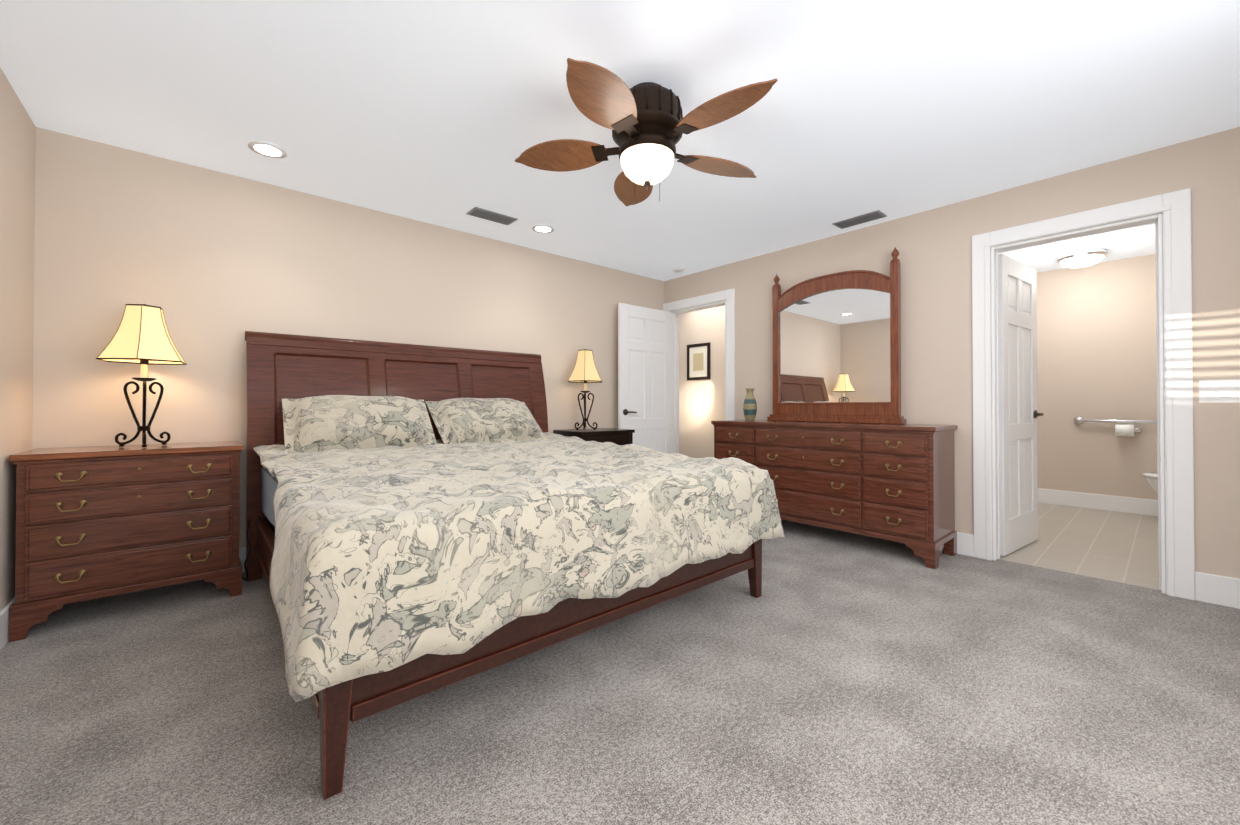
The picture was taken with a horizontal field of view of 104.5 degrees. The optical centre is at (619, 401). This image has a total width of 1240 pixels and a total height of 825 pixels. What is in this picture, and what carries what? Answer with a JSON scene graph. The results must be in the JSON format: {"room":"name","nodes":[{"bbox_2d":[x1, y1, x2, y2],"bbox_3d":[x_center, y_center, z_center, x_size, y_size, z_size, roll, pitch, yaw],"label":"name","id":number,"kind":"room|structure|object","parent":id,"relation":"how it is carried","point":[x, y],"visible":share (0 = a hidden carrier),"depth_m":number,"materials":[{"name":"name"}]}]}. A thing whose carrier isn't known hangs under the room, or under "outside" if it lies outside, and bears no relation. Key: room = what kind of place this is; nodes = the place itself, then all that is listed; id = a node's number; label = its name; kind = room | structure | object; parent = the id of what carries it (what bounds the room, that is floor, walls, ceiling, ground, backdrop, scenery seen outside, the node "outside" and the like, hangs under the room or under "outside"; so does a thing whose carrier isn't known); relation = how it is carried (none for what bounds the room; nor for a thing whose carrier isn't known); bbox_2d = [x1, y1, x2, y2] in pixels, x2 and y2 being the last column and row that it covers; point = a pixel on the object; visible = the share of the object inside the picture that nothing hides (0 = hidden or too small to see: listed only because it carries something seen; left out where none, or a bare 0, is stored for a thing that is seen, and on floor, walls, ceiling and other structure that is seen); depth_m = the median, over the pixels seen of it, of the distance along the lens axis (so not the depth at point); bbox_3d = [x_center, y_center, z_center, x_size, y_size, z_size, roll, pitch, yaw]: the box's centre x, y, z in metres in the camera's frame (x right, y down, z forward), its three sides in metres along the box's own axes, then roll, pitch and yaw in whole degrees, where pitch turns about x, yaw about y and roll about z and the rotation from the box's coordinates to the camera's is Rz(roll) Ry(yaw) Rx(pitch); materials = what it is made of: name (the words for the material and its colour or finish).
{"room":"bedroom","nodes":[
{"label":"bedroom","id":0,"kind":"room"},
{"bbox_2d":[0,67,35,611],"bbox_3d":[-1.493,-0.189,0.650,0.120,2.440,4.610,0,-1,-41],"label":"wall","id":1,"kind":"structure","parent":0,"point":[17,175],"depth_m":2.17,"materials":[{"name":"beige paint"}]},
{"bbox_2d":[0,597,14,650],"bbox_3d":[-1.479,0.957,0.731,0.019,0.150,4.410,0,-1,-41],"label":"baseboard","id":2,"kind":"structure","parent":1,"relation":"attached to","point":[4,614],"depth_m":2.05,"materials":[{"name":"white"}]},
{"bbox_2d":[32,127,663,547],"bbox_3d":[-1.271,-0.161,3.983,4.840,2.440,0.120,0,-1,-41],"label":"wall","id":3,"kind":"structure","parent":0,"point":[214,265],"depth_m":2.95,"materials":[{"name":"beige paint"}]},
{"bbox_2d":[239,547,245,571],"bbox_3d":[-1.225,0.983,3.921,4.600,0.150,0.019,0,-1,-41],"label":"baseboard","id":4,"kind":"structure","parent":3,"relation":"attached to","point":[242,551],"depth_m":2.96,"materials":[{"name":"white"}]},
{"bbox_2d":[0,519,1239,824],"bbox_3d":[0.223,1.074,2.217,4.780,0.060,4.730,0,-1,-41],"label":"floor carpet","id":5,"kind":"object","parent":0,"point":[832,677],"visible":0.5,"depth_m":1.59,"materials":[{"name":"grey carpet"}]},
{"bbox_2d":[8,441,243,641],"bbox_3d":[-2.486,0.641,2.502,0.806,0.810,0.467,0,-1,-41],"label":"chest","id":6,"kind":"object","parent":5,"relation":"on","point":[94,522],"visible":1,"depth_m":2.31,"materials":[{"name":"brown wood"}]},
{"bbox_2d":[96,304,186,447],"bbox_3d":[-2.493,-0.140,2.517,0.329,0.750,0.362,0,-1,-41],"label":"lamp","id":7,"kind":"object","parent":6,"relation":"on","point":[142,336],"visible":0.98,"depth_m":2.47,"materials":[{"name":"beige fabric"}]},
{"bbox_2d":[242,331,783,799],"bbox_3d":[-0.703,0.308,2.738,2.232,1.480,2.387,0,-1,-41],"label":"bed","id":8,"kind":"object","parent":5,"relation":"on","point":[422,519],"visible":1,"depth_m":1.85,"materials":[{"name":"beige fabric"}]},
{"bbox_2d":[282,395,436,452],"bbox_3d":[-1.601,0.139,2.998,0.834,0.361,0.383,0,-1,-41],"label":"pillow","id":9,"kind":"object","parent":8,"relation":"on","point":[324,423],"depth_m":2.87,"materials":[{"name":"fabric"}]},
{"bbox_2d":[425,398,546,444],"bbox_3d":[-0.968,0.148,3.565,0.835,0.355,0.392,0,-1,-41],"label":"pillow","id":10,"kind":"object","parent":8,"relation":"on","point":[457,420],"depth_m":3.41,"materials":[{"name":"fabric"}]},
{"bbox_2d":[253,432,783,701],"bbox_3d":[-0.637,0.489,2.661,2.232,0.492,2.185,0,-1,-41],"label":"comforter","id":11,"kind":"object","parent":8,"relation":"on","point":[386,554],"depth_m":1.66,"materials":[{"name":"fabric"}]},
{"bbox_2d":[553,428,634,444],"bbox_3d":[-0.237,0.663,4.480,0.630,0.800,0.440,0,-1,-41],"label":"nightstand","id":12,"kind":"object","parent":5,"relation":"on","point":[617,436],"visible":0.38,"depth_m":4.35,"materials":[{"name":"black wood"}]},
{"bbox_2d":[568,349,601,429],"bbox_3d":[-0.319,-0.114,4.429,0.357,0.750,0.341,0,-1,-41],"label":"lamp","id":13,"kind":"object","parent":12,"relation":"on","point":[585,371],"visible":1,"depth_m":4.36,"materials":[{"name":"beige fabric"}]},
{"bbox_2d":[711,420,956,568],"bbox_3d":[1.570,0.612,3.815,0.497,0.890,1.756,0,-1,-41],"label":"dresser","id":14,"kind":"object","parent":5,"relation":"on","point":[894,482],"visible":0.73,"depth_m":3.36,"materials":[{"name":"brown wood"}]},
{"bbox_2d":[743,388,756,420],"bbox_3d":[1.160,0.025,4.285,0.120,0.288,0.120,0,-1,-41],"label":"vase","id":15,"kind":"object","parent":14,"relation":"on","point":[749,407],"visible":1,"depth_m":4.25,"materials":[{"name":"ceramic"}]},
{"bbox_2d":[767,247,905,423],"bbox_3d":[1.716,-0.490,3.925,0.110,1.312,1.090,0,-1,-41],"label":"dresser mirror","id":16,"kind":"object","parent":14,"relation":"on","point":[836,347],"visible":1,"depth_m":3.87,"materials":[{"name":"brown wood"}]},
{"bbox_2d":[0,0,1239,280],"bbox_3d":[0.718,-1.433,3.792,7.570,0.100,6.420,0,-1,-41],"label":"ceiling","id":17,"kind":"structure","parent":0,"point":[442,112],"depth_m":2.21,"materials":[{"name":"white paint"}]},
{"bbox_2d":[248,141,286,158],"bbox_3d":[-1.943,-1.388,2.650,0.176,0.007,0.176,0,-1,-41],"label":"recessed light","id":18,"kind":"object","parent":17,"relation":"in","point":[266,149],"visible":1,"depth_m":2.65,"materials":[{"name":"white"}]},
{"bbox_2d":[466,207,517,224],"bbox_3d":[-0.951,-1.378,3.582,0.340,0.011,0.160,0,-1,-41],"label":"ceiling vent","id":19,"kind":"object","parent":17,"relation":"in","point":[490,216],"visible":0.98,"depth_m":3.56,"materials":[{"name":"grey metal"}]},
{"bbox_2d":[532,225,553,232],"bbox_3d":[-0.615,-1.378,3.836,0.176,0.007,0.176,0,-1,-41],"label":"recessed light","id":20,"kind":"object","parent":17,"relation":"in","point":[542,228],"visible":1,"depth_m":3.83,"materials":[{"name":"white"}]},
{"bbox_2d":[515,58,777,205],"bbox_3d":[0.164,-1.156,2.150,1.209,0.480,1.168,0,-1,-41],"label":"ceiling fan","id":21,"kind":"object","parent":17,"relation":"hanging from","point":[648,124],"visible":1,"depth_m":2.06,"materials":[{"name":"brown wood"}]},
{"bbox_2d":[673,267,684,272],"bbox_3d":[0.609,-1.358,4.957,0.124,0.029,0.124,0,-1,-41],"label":"smoke detector","id":22,"kind":"object","parent":17,"relation":"attached to","point":[678,269],"visible":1,"depth_m":4.92,"materials":[{"name":"white plastic"}]},
{"bbox_2d":[832,210,886,228],"bbox_3d":[1.817,-1.378,3.650,0.160,0.011,0.340,0,-1,-41],"label":"ceiling vent","id":23,"kind":"object","parent":17,"relation":"in","point":[861,219],"visible":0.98,"depth_m":3.62,"materials":[{"name":"grey metal"}]},
{"bbox_2d":[1056,248,1107,267],"bbox_3d":[4.312,-1.322,4.487,0.350,0.110,0.350,0,-1,-41],"label":"bathroom ceiling light","id":24,"kind":"object","parent":17,"relation":"attached to","point":[1082,258],"visible":1,"depth_m":4.40,"materials":[{"name":"white glass"}]},
{"bbox_2d":[679,305,724,457],"bbox_3d":[1.328,-0.141,6.465,0.120,2.440,3.180,0,-1,-41],"label":"wall","id":25,"kind":"structure","parent":0,"point":[701,405],"depth_m":6.61,"materials":[{"name":"beige paint"}]},
{"bbox_2d":[687,342,709,380],"bbox_3d":[1.083,-0.549,6.639,0.025,0.500,0.400,0,-1,-41],"label":"framed picture","id":26,"kind":"object","parent":25,"relation":"attached to","point":[698,361],"visible":1,"depth_m":6.63,"materials":[{"name":"black"}]},
{"bbox_2d":[664,127,1239,578],"bbox_3d":[2.023,-0.163,3.799,0.120,2.440,4.490,0,-1,-41],"label":"wall","id":27,"kind":"structure","parent":0,"point":[934,249],"depth_m":3.28,"materials":[{"name":"beige paint"}]},
{"bbox_2d":[618,303,671,453],"bbox_3d":[0.283,0.035,5.079,0.775,2.054,0.148,0,-1,-41],"label":"entry door","id":28,"kind":"structure","parent":27,"relation":"in","point":[645,373],"depth_m":5.05,"materials":[{"name":"white wood"}]},
{"bbox_2d":[663,288,734,452],"bbox_3d":[0.862,-0.022,5.128,0.168,2.180,0.960,0,-1,-41],"label":"door frame","id":29,"kind":"structure","parent":27,"relation":"attached to","point":[728,295],"depth_m":4.98,"materials":[{"name":"white wood"}]},
{"bbox_2d":[782,519,973,556],"bbox_3d":[1.764,0.984,3.985,0.015,0.150,1.935,0,-1,-41],"label":"baseboard","id":30,"kind":"structure","parent":27,"relation":"attached to","point":[965,542],"depth_m":3.29,"materials":[{"name":"white wood"}]},
{"bbox_2d":[998,254,1043,555],"bbox_3d":[2.894,0.021,3.462,0.725,2.054,0.167,0,-1,-41],"label":"bathroom door","id":31,"kind":"structure","parent":27,"relation":"in","point":[1019,414],"depth_m":3.44,"materials":[{"name":"white wood"}]},
{"bbox_2d":[972,188,1194,599],"bbox_3d":[2.766,-0.040,2.947,0.168,2.180,0.960,0,-1,-41],"label":"door frame","id":32,"kind":"structure","parent":27,"relation":"attached to","point":[1175,447],"depth_m":2.64,"materials":[{"name":"white wood"}]},
{"bbox_2d":[1195,572,1239,608],"bbox_3d":[3.227,0.970,2.309,0.015,0.150,0.595,0,-1,-41],"label":"baseboard","id":33,"kind":"structure","parent":27,"relation":"attached to","point":[1217,590],"depth_m":2.47,"materials":[{"name":"white"}]},
{"bbox_2d":[1199,379,1239,402],"bbox_3d":[3.102,-0.054,2.463,0.010,0.120,0.170,0,-1,-41],"label":"switch plate","id":34,"kind":"object","parent":27,"relation":"attached to","point":[1221,391],"visible":1,"depth_m":2.48,"materials":[{"name":"white plastic"}]},
{"bbox_2d":[1000,503,1158,589],"bbox_3d":[3.768,1.088,3.912,2.790,0.060,3.620,0,-1,-41],"label":"floor","id":35,"kind":"structure","parent":0,"point":[1120,547],"depth_m":3.52,"materials":[{"name":"beige tile"}]},
{"bbox_2d":[1142,472,1157,494],"bbox_3d":[4.863,0.654,3.991,0.420,0.810,0.713,0,-1,-41],"label":"toilet","id":36,"kind":"object","parent":35,"relation":"on","point":[1151,478],"visible":0.17,"depth_m":4.15,"materials":[{"name":"white ceramic"}]},
{"bbox_2d":[1036,254,1157,499],"bbox_3d":[4.734,-0.154,4.845,0.120,2.440,3.740,0,-1,-41],"label":"wall","id":37,"kind":"structure","parent":0,"point":[1096,342],"depth_m":4.76,"materials":[{"name":"beige paint"}]},
{"bbox_2d":[1038,488,1157,515],"bbox_3d":[4.681,0.991,4.790,0.019,0.150,3.500,0,-1,-41],"label":"baseboard","id":38,"kind":"structure","parent":37,"relation":"attached to","point":[1048,496],"depth_m":4.73,"materials":[{"name":"white wood"}]},
{"bbox_2d":[1074,417,1156,423],"bbox_3d":[4.811,0.189,4.604,0.076,0.080,0.680,0,-1,-41],"label":"grab rail","id":39,"kind":"object","parent":37,"relation":"attached to","point":[1079,420],"visible":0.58,"depth_m":4.64,"materials":[{"name":"silver metal"}]},
{"bbox_2d":[1114,424,1141,436],"bbox_3d":[4.813,0.274,4.553,0.140,0.110,0.178,0,-1,-41],"label":"toilet paper holder","id":40,"kind":"object","parent":37,"relation":"attached to","point":[1125,430],"visible":1,"depth_m":4.53,"materials":[{"name":"white paper"}]}
]}

